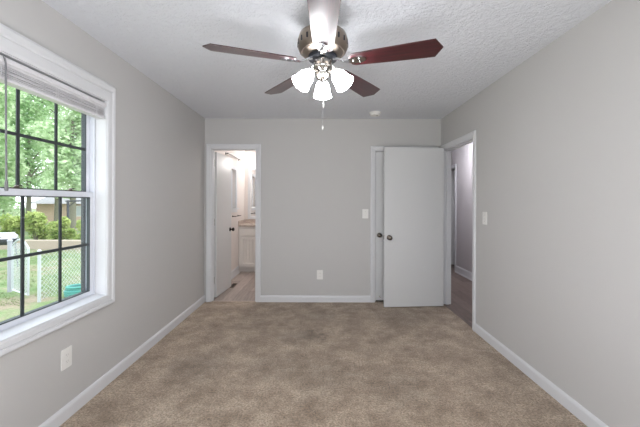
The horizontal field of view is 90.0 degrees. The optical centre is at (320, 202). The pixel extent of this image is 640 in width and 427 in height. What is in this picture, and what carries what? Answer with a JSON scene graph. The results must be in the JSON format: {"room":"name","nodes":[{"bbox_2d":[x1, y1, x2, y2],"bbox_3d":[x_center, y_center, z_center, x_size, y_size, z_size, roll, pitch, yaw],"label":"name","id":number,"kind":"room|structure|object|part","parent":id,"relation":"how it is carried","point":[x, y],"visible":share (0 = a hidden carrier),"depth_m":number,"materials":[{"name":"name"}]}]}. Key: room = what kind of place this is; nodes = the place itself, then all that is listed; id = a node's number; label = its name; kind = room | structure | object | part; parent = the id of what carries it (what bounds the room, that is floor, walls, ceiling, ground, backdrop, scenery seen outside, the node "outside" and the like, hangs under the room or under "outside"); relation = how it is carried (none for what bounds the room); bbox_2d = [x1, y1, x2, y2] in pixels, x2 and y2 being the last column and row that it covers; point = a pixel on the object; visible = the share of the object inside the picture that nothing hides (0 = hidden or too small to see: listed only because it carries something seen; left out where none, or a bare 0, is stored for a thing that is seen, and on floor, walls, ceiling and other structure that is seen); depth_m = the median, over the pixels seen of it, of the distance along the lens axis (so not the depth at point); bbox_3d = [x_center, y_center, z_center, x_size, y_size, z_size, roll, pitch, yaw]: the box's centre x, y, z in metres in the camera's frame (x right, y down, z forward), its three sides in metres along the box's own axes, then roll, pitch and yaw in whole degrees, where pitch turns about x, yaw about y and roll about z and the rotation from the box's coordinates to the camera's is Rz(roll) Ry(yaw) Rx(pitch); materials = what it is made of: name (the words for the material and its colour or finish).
{"room":"empty bedroom","nodes":[
{"label":"empty bedroom","id":0,"kind":"room"},
{"bbox_2d":[0,0,244,426],"bbox_3d":[-1.636,0.097,2.750,0.169,2.440,7.780,0,0,0],"label":"wall","id":1,"kind":"structure","parent":0,"point":[160,159],"depth_m":2.63,"materials":[{"name":"grey paint"}]},
{"bbox_2d":[0,89,94,331],"bbox_3d":[-1.662,-0.030,1.875,0.078,1.397,0.853,0,0,0],"label":"window","id":2,"kind":"structure","parent":1,"relation":"in","point":[87,193],"depth_m":2.00,"materials":[{"name":"white plastic"}]},
{"bbox_3d":[-1.639,0.289,1.875,0.026,0.727,0.825,0,0,0],"label":"sash","id":3,"kind":"part","parent":2,"relation":"part of","materials":[{"name":"white plastic"}]},
{"bbox_2d":[0,55,105,190],"bbox_3d":[-1.565,-0.386,1.875,0.082,0.658,0.845,0,0,0],"label":"window blind","id":4,"kind":"object","parent":2,"relation":"attached to","point":[16,75],"visible":1,"depth_m":1.78,"materials":[{"name":"white plastic"}]},
{"bbox_3d":[-1.578,-0.696,1.875,0.051,0.037,0.837,0,0,0],"label":"head rail","id":5,"kind":"part","parent":4,"relation":"part of","materials":[{"name":"white plastic"}]},
{"bbox_3d":[-1.574,-0.607,1.875,0.052,0.017,0.835,0,0,0],"label":"rail","id":6,"kind":"part","parent":4,"relation":"part of","materials":[{"name":"white plastic"}]},
{"bbox_3d":[-1.665,-0.373,1.875,0.025,0.671,0.825,0,0,0],"label":"sash","id":7,"kind":"part","parent":2,"relation":"part of","materials":[{"name":"white plastic"}]},
{"bbox_2d":[0,23,115,356],"bbox_3d":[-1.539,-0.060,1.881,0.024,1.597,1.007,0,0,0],"label":"trim","id":8,"kind":"structure","parent":1,"relation":"attached to","point":[14,44],"depth_m":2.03,"materials":[{"name":"white paint"}]},
{"bbox_2d":[61,345,71,370],"bbox_3d":[-1.550,0.947,1.950,0.008,0.124,0.080,0,0,0],"label":"electrical outlet","id":9,"kind":"object","parent":1,"relation":"attached to","point":[66,354],"visible":1,"depth_m":1.94,"materials":[{"name":"white plastic"}]},
{"bbox_2d":[65,352,68,364],"bbox_3d":[-1.547,0.947,1.950,0.003,0.068,0.034,0,0,0],"label":"receptacle","id":10,"kind":"object","parent":9,"relation":"attached to","point":[66,353],"depth_m":1.95,"materials":[{"name":"grey plastic"}]},
{"bbox_2d":[38,295,204,426],"bbox_3d":[-1.548,1.274,1.630,0.014,0.087,5.260,0,0,0],"label":"baseboard","id":11,"kind":"structure","parent":1,"relation":"attached to","point":[57,419],"depth_m":2.35,"materials":[{"name":"white paint"}]},
{"bbox_2d":[231,172,231,207],"bbox_3d":[-1.649,-0.248,5.655,0.060,0.690,0.370,0,0,0],"label":"window","id":12,"kind":"structure","parent":1,"relation":"in","point":[231,172],"depth_m":5.81,"materials":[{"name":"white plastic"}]},
{"bbox_2d":[231,165,238,212],"bbox_3d":[-1.567,-0.240,5.655,0.105,0.825,0.530,0,0,0],"label":"trim","id":13,"kind":"structure","parent":1,"relation":"attached to","point":[233,167],"depth_m":5.85,"materials":[{"name":"white paint"}]},
{"bbox_2d":[231,266,239,279],"bbox_3d":[-1.548,1.256,5.205,0.030,0.130,1.690,0,0,0],"label":"baseboard","id":14,"kind":"structure","parent":1,"relation":"attached to","point":[234,272],"depth_m":5.75,"materials":[{"name":"white paint"}]},
{"bbox_2d":[245,151,255,218],"bbox_3d":[-0.605,0.100,6.590,1.910,2.440,0.100,0,0,0],"label":"wall","id":15,"kind":"structure","parent":0,"point":[250,156],"depth_m":6.54,"materials":[{"name":"white paint"}]},
{"bbox_2d":[245,219,254,222],"bbox_3d":[-1.036,0.379,6.529,1.009,0.076,0.020,0,0,0],"label":"backsplash","id":16,"kind":"structure","parent":15,"relation":"attached to","point":[246,220],"depth_m":6.52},
{"bbox_2d":[248,167,255,218],"bbox_3d":[-1.046,-0.193,6.529,0.893,1.055,0.022,0,0,0],"label":"wall mirror","id":17,"kind":"object","parent":15,"relation":"attached to","point":[251,170],"visible":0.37,"depth_m":6.53,"materials":[{"name":"white paint"}]},
{"bbox_2d":[251,170,255,215],"bbox_3d":[-1.046,-0.193,6.535,0.781,0.943,0.007,0,0,0],"label":"mirror glass","id":18,"kind":"object","parent":17,"relation":"attached to","point":[253,172],"depth_m":6.53,"materials":[{"name":"silver mirror"}]},
{"bbox_2d":[204,118,440,301],"bbox_3d":[0.023,0.102,4.310,3.148,2.440,0.100,0,0,0],"label":"wall","id":19,"kind":"structure","parent":0,"point":[316,182],"depth_m":4.26,"materials":[{"name":"grey paint"}]},
{"bbox_2d":[214,152,234,296],"bbox_3d":[-1.396,0.302,4.672,0.107,1.992,0.593,0,0,4],"label":"door","id":20,"kind":"structure","parent":19,"relation":"in","point":[222,163],"depth_m":4.60,"materials":[{"name":"white paint"}]},
{"bbox_2d":[206,144,260,301],"bbox_3d":[-1.163,0.270,4.310,0.722,2.098,0.136,0,0,0],"label":"trim","id":21,"kind":"structure","parent":19,"relation":"attached to","point":[210,148],"depth_m":4.25,"materials":[{"name":"white paint"}]},
{"bbox_2d":[260,295,369,301],"bbox_3d":[-0.075,1.278,4.253,1.460,0.087,0.014,0,0,0],"label":"baseboard","id":22,"kind":"structure","parent":19,"relation":"attached to","point":[263,298],"depth_m":4.25,"materials":[{"name":"white paint"}]},
{"bbox_2d":[317,270,322,278],"bbox_3d":[-0.016,0.959,4.256,0.080,0.124,0.008,0,0,0],"label":"electrical outlet","id":23,"kind":"object","parent":19,"relation":"attached to","point":[319,272],"visible":1,"depth_m":4.25,"materials":[{"name":"white plastic"}]},
{"bbox_2d":[362,209,367,217],"bbox_3d":[0.590,0.148,4.252,0.080,0.124,0.017,0,0,0],"label":"light switch","id":24,"kind":"object","parent":19,"relation":"attached to","point":[364,211],"visible":1,"depth_m":4.25,"materials":[{"name":"white plastic"}]},
{"bbox_2d":[375,152,383,299],"bbox_3d":[1.107,0.312,4.255,0.760,1.983,0.104,0,0,0],"label":"door","id":25,"kind":"structure","parent":19,"relation":"in","point":[379,173],"depth_m":4.27,"materials":[{"name":"white paint"}]},
{"bbox_2d":[370,146,438,302],"bbox_3d":[1.107,0.288,4.301,0.898,2.074,0.118,0,0,0],"label":"trim","id":26,"kind":"structure","parent":19,"relation":"attached to","point":[374,149],"depth_m":4.25,"materials":[{"name":"white paint"}]},
{"bbox_2d":[59,264,586,426],"bbox_3d":[1.116,1.385,3.490,5.560,0.120,9.020,0,0,0],"label":"floor","id":27,"kind":"structure","parent":0,"point":[227,363],"depth_m":2.47,"materials":[{"name":"beige carpet"}]},
{"bbox_2d":[239,227,254,271],"bbox_3d":[-1.056,0.888,6.285,1.008,0.868,0.506,0,0,0],"label":"vanity cabinet","id":28,"kind":"object","parent":27,"relation":"on","point":[246,234],"visible":0.33,"depth_m":6.05,"materials":[{"name":"white paint"}]},
{"bbox_2d":[238,219,254,226],"bbox_3d":[-1.046,0.397,6.279,1.029,0.112,0.519,0,0,0],"label":"countertop","id":29,"kind":"structure","parent":28,"relation":"on","point":[246,222],"depth_m":6.20,"materials":[{"name":"beige stone"}]},
{"bbox_3d":[-1.313,0.553,6.046,0.423,0.120,0.028,0,0,0],"label":"drawer","id":30,"kind":"part","parent":28,"relation":"part of","materials":[{"name":"white paint"}]},
{"bbox_3d":[-1.314,0.921,6.046,0.423,0.565,0.028,0,0,0],"label":"cabinet door","id":31,"kind":"part","parent":28,"relation":"part of","materials":[{"name":"white paint"}]},
{"bbox_2d":[42,0,611,118],"bbox_3d":[-0.004,-1.178,1.610,3.408,0.120,5.500,0,0,0],"label":"ceiling","id":32,"kind":"structure","parent":0,"point":[482,41],"depth_m":2.25,"materials":[{"name":"white paint"}]},
{"bbox_2d":[202,0,442,129],"bbox_3d":[0.045,-0.769,1.940,1.270,0.697,1.217,0,0,36],"label":"ceiling fan","id":33,"kind":"object","parent":32,"relation":"hanging from","point":[322,42],"visible":1,"depth_m":1.79,"materials":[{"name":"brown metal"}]},
{"bbox_3d":[-0.385,-0.824,1.763,0.505,0.035,0.141,0,0,-18],"label":"blade","id":34,"kind":"part","parent":33,"relation":"part of","materials":[{"name":"brown wood"}]},
{"bbox_3d":[-0.234,-0.824,2.228,0.141,0.035,0.505,0,0,-36],"label":"blade","id":35,"kind":"part","parent":33,"relation":"part of","materials":[{"name":"brown wood"}]},
{"bbox_3d":[-0.103,-0.705,1.822,0.123,0.131,0.116,0,0,0],"label":"lamp shade","id":36,"kind":"part","parent":33,"relation":"part of","materials":[{"name":"white glass"}]},
{"bbox_3d":[0.010,-0.705,2.019,0.116,0.131,0.127,0,0,0],"label":"lamp shade","id":37,"kind":"part","parent":33,"relation":"part of","materials":[{"name":"white glass"}]},
{"bbox_3d":[0.011,-0.823,1.477,0.141,0.035,0.505,0,0,0],"label":"blade","id":38,"kind":"part","parent":33,"relation":"part of","materials":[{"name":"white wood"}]},
{"bbox_3d":[0.123,-0.705,1.822,0.123,0.131,0.116,0,0,0],"label":"lamp shade","id":39,"kind":"part","parent":33,"relation":"part of","materials":[{"name":"white glass"}]},
{"bbox_3d":[0.254,-0.822,2.228,0.141,0.035,0.505,0,0,36],"label":"blade","id":40,"kind":"part","parent":33,"relation":"part of","materials":[{"name":"brown wood"}]},
{"bbox_3d":[0.406,-0.822,1.764,0.505,0.035,0.141,0,0,18],"label":"blade","id":41,"kind":"part","parent":33,"relation":"part of","materials":[{"name":"brown wood"}]},
{"bbox_2d":[369,111,380,116],"bbox_3d":[0.670,-1.093,3.960,0.148,0.046,0.148,0,0,0],"label":"smoke detector","id":42,"kind":"object","parent":32,"relation":"attached to","point":[372,113],"visible":1,"depth_m":3.92,"materials":[{"name":"white plastic"}]},
{"bbox_2d":[451,142,472,271],"bbox_3d":[2.650,0.109,5.100,0.100,2.440,5.800,0,0,0],"label":"wall","id":43,"kind":"structure","parent":0,"point":[462,156],"depth_m":5.80,"materials":[{"name":"grey paint"}]},
{"bbox_2d":[451,170,454,264],"bbox_3d":[2.963,0.314,6.741,0.720,2.008,0.104,0,0,25],"label":"door","id":44,"kind":"structure","parent":43,"relation":"in","point":[452,171],"depth_m":6.83,"materials":[{"name":"white paint"}]},
{"bbox_2d":[451,164,456,267],"bbox_3d":[2.640,0.292,6.580,0.118,2.074,0.874,0,0,0],"label":"trim","id":45,"kind":"structure","parent":43,"relation":"attached to","point":[454,166],"depth_m":6.15,"materials":[{"name":"white paint"}]},
{"bbox_2d":[455,265,471,280],"bbox_3d":[2.582,1.267,5.100,0.030,0.130,5.800,0,0,0],"label":"baseboard","id":46,"kind":"structure","parent":43,"relation":"attached to","point":[467,274],"depth_m":5.78,"materials":[{"name":"white paint"}]},
{"bbox_2d":[441,0,639,426],"bbox_3d":[1.647,0.107,1.680,0.100,2.440,5.360,0,0,0],"label":"wall","id":47,"kind":"structure","parent":0,"point":[558,134],"depth_m":2.06,"materials":[{"name":"grey paint"}]},
{"bbox_2d":[383,147,443,306],"bbox_3d":[1.186,0.308,4.067,0.784,2.014,0.170,0,0,-4],"label":"door","id":48,"kind":"structure","parent":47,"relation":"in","point":[413,177],"depth_m":4.05,"materials":[{"name":"white paint"}]},
{"bbox_2d":[440,130,475,330],"bbox_3d":[1.646,0.290,3.773,0.136,2.074,0.951,0,0,0],"label":"trim","id":49,"kind":"structure","parent":47,"relation":"attached to","point":[470,137],"depth_m":4.17,"materials":[{"name":"white paint"}]},
{"bbox_2d":[444,304,471,327],"bbox_3d":[1.608,1.327,3.773,0.022,0.006,0.813,0,0,0],"label":"trim","id":50,"kind":"structure","parent":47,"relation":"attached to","point":[444,304],"depth_m":3.72,"materials":[{"name":"brown wood"}]},
{"bbox_2d":[482,212,486,224],"bbox_3d":[1.588,0.150,3.115,0.017,0.124,0.080,0,0,0],"label":"light switch","id":51,"kind":"object","parent":47,"relation":"attached to","point":[484,214],"visible":1,"depth_m":3.11,"materials":[{"name":"white plastic"}]},
{"bbox_2d":[474,323,608,426],"bbox_3d":[1.586,1.283,1.149,0.014,0.087,4.298,0,0,0],"label":"baseboard","id":52,"kind":"structure","parent":47,"relation":"attached to","point":[590,420],"depth_m":2.26,"materials":[{"name":"white paint"}]},
{"label":"outside","id":53,"kind":"structure","parent":0,"visible":0},
{"bbox_2d":[0,208,80,321],"bbox_3d":[-45.871,1.794,30.000,88.269,0.300,120.000,0,0,0],"label":"ground","id":54,"kind":"structure","parent":53,"point":[8,311],"depth_m":7.04,"materials":[{"name":"green plant"}]},
{"bbox_2d":[0,232,18,266],"bbox_3d":[-8.531,1.267,8.463,0.800,0.966,0.382,0,0,-19],"label":"grill","id":55,"kind":"object","parent":54,"relation":"on","point":[4,236],"visible":0.52,"depth_m":8.45,"materials":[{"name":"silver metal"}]},
{"bbox_3d":[-8.536,0.869,8.480,0.800,0.170,0.340,0,0,-19],"label":"lid","id":56,"kind":"part","parent":55,"relation":"part of","materials":[{"name":"silver metal"}]},
{"bbox_2d":[0,213,19,238],"bbox_3d":[-12.744,1.091,13.112,1.011,1.357,0.807,0,0,0],"label":"bush","id":57,"kind":"object","parent":54,"relation":"on","point":[12,224],"visible":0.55,"depth_m":12.96,"materials":[{"name":"green plant"}]},
{"bbox_2d":[7,239,12,291],"bbox_3d":[-6.130,1.257,6.304,0.090,1.095,0.090,0,0,0],"label":"gate post","id":58,"kind":"object","parent":54,"relation":"on","point":[9,241],"visible":0.85,"depth_m":6.27,"materials":[{"name":"grey"}]},
{"bbox_2d":[0,83,25,222],"bbox_3d":[-24.469,-4.589,24.667,3.512,12.795,3.832,0,0,0],"label":"leafy tree","id":59,"kind":"object","parent":54,"relation":"on","point":[18,203],"visible":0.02,"depth_m":24.92,"materials":[{"name":"green plant"}]},
{"bbox_2d":[0,83,29,219],"bbox_3d":[-16.006,-2.793,15.562,3.505,9.250,2.955,0,0,0],"label":"leafy tree","id":60,"kind":"object","parent":54,"relation":"on","point":[12,93],"visible":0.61,"depth_m":15.63,"materials":[{"name":"green plant"}]},
{"bbox_2d":[11,239,29,295],"bbox_3d":[-5.694,1.198,6.060,0.753,1.031,0.034,0,0,29],"label":"gate","id":61,"kind":"object","parent":54,"relation":"on","point":[15,243],"visible":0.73,"depth_m":6.11,"materials":[{"name":"silver metal"}]},
{"bbox_2d":[1,89,53,230],"bbox_3d":[-18.114,-3.539,19.768,3.390,10.730,3.304,0,0,37],"label":"leafy tree","id":62,"kind":"object","parent":54,"relation":"on","point":[30,104],"visible":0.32,"depth_m":19.56,"materials":[{"name":"green plant"}]},
{"bbox_2d":[25,211,47,239],"bbox_3d":[-11.667,1.055,13.137,0.965,1.435,0.791,0,0,0],"label":"bush","id":63,"kind":"object","parent":54,"relation":"on","point":[36,226],"visible":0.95,"depth_m":12.97,"materials":[{"name":"green plant"}]},
{"bbox_2d":[0,240,80,248],"bbox_3d":[-10.221,1.599,12.064,6.032,0.390,0.200,0,0,0],"label":"wall","id":64,"kind":"structure","parent":54,"relation":"on","point":[33,244],"depth_m":11.96,"materials":[{"name":"beige stone"}]},
{"bbox_2d":[32,98,70,220],"bbox_3d":[-20.341,-4.640,24.843,3.452,12.921,3.496,0,0,34],"label":"leafy tree","id":65,"kind":"object","parent":54,"relation":"on","point":[60,107],"visible":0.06,"depth_m":24.51,"materials":[{"name":"green plant"}]},
{"bbox_2d":[24,99,80,236],"bbox_3d":[-11.904,-2.699,15.336,3.351,9.084,3.127,0,0,-32],"label":"leafy tree","id":66,"kind":"object","parent":54,"relation":"on","point":[69,166],"visible":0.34,"depth_m":14.67,"materials":[{"name":"green plant"}]},
{"bbox_2d":[32,190,80,222],"bbox_3d":[-18.616,0.159,30.200,12.000,3.122,7.000,0,0,0],"label":"house","id":67,"kind":"structure","parent":54,"relation":"on","point":[45,205],"depth_m":27.20,"materials":[{"name":"brick"}]},
{"bbox_3d":[-20.487,0.715,27.134,0.560,0.760,0.008,0,0,0],"label":"pane","id":68,"kind":"part","parent":67,"relation":"part of","materials":[{"name":"grey"}]},
{"bbox_2d":[37,247,80,301],"bbox_3d":[-4.925,1.317,7.963,0.068,0.982,4.656,0,0,2],"label":"fence","id":69,"kind":"object","parent":54,"relation":"on","point":[39,261],"visible":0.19,"depth_m":5.86,"materials":[{"name":"silver metal"}]},
{"bbox_3d":[-4.986,1.317,5.664,0.058,0.982,0.055,0,0,0],"label":"post","id":70,"kind":"part","parent":69,"relation":"part of","materials":[{"name":"silver metal"}]},
{"bbox_2d":[46,216,76,239],"bbox_3d":[-10.666,1.162,13.167,1.027,1.228,0.696,0,0,-37],"label":"bush","id":71,"kind":"object","parent":54,"relation":"on","point":[52,229],"visible":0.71,"depth_m":13.04,"materials":[{"name":"green plant"}]},
{"bbox_2d":[64,283,80,296],"bbox_3d":[-4.549,1.645,6.017,0.477,0.228,0.431,0,0,0],"label":"coil","id":72,"kind":"object","parent":54,"relation":"on","point":[72,289],"visible":0.58,"depth_m":5.84,"materials":[{"name":"teal plastic"}]},
{"bbox_2d":[65,200,80,239],"bbox_3d":[-10.886,0.812,14.204,0.853,1.860,0.100,0,0,-5],"label":"post","id":73,"kind":"object","parent":54,"relation":"on","point":[67,201],"visible":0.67,"depth_m":14.16,"materials":[{"name":"grey metal"}]},
{"bbox_3d":[-10.883,0.045,14.193,0.853,0.326,0.076,0,0,-3],"label":"arm","id":74,"kind":"part","parent":73,"relation":"part of","materials":[{"name":"grey metal"}]},
{"bbox_2d":[73,219,80,239],"bbox_3d":[-9.611,1.194,13.167,1.017,1.170,0.700,0,0,0],"label":"bush","id":75,"kind":"object","parent":54,"relation":"on","point":[78,225],"visible":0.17,"depth_m":12.96,"materials":[{"name":"green plant"}]}
]}

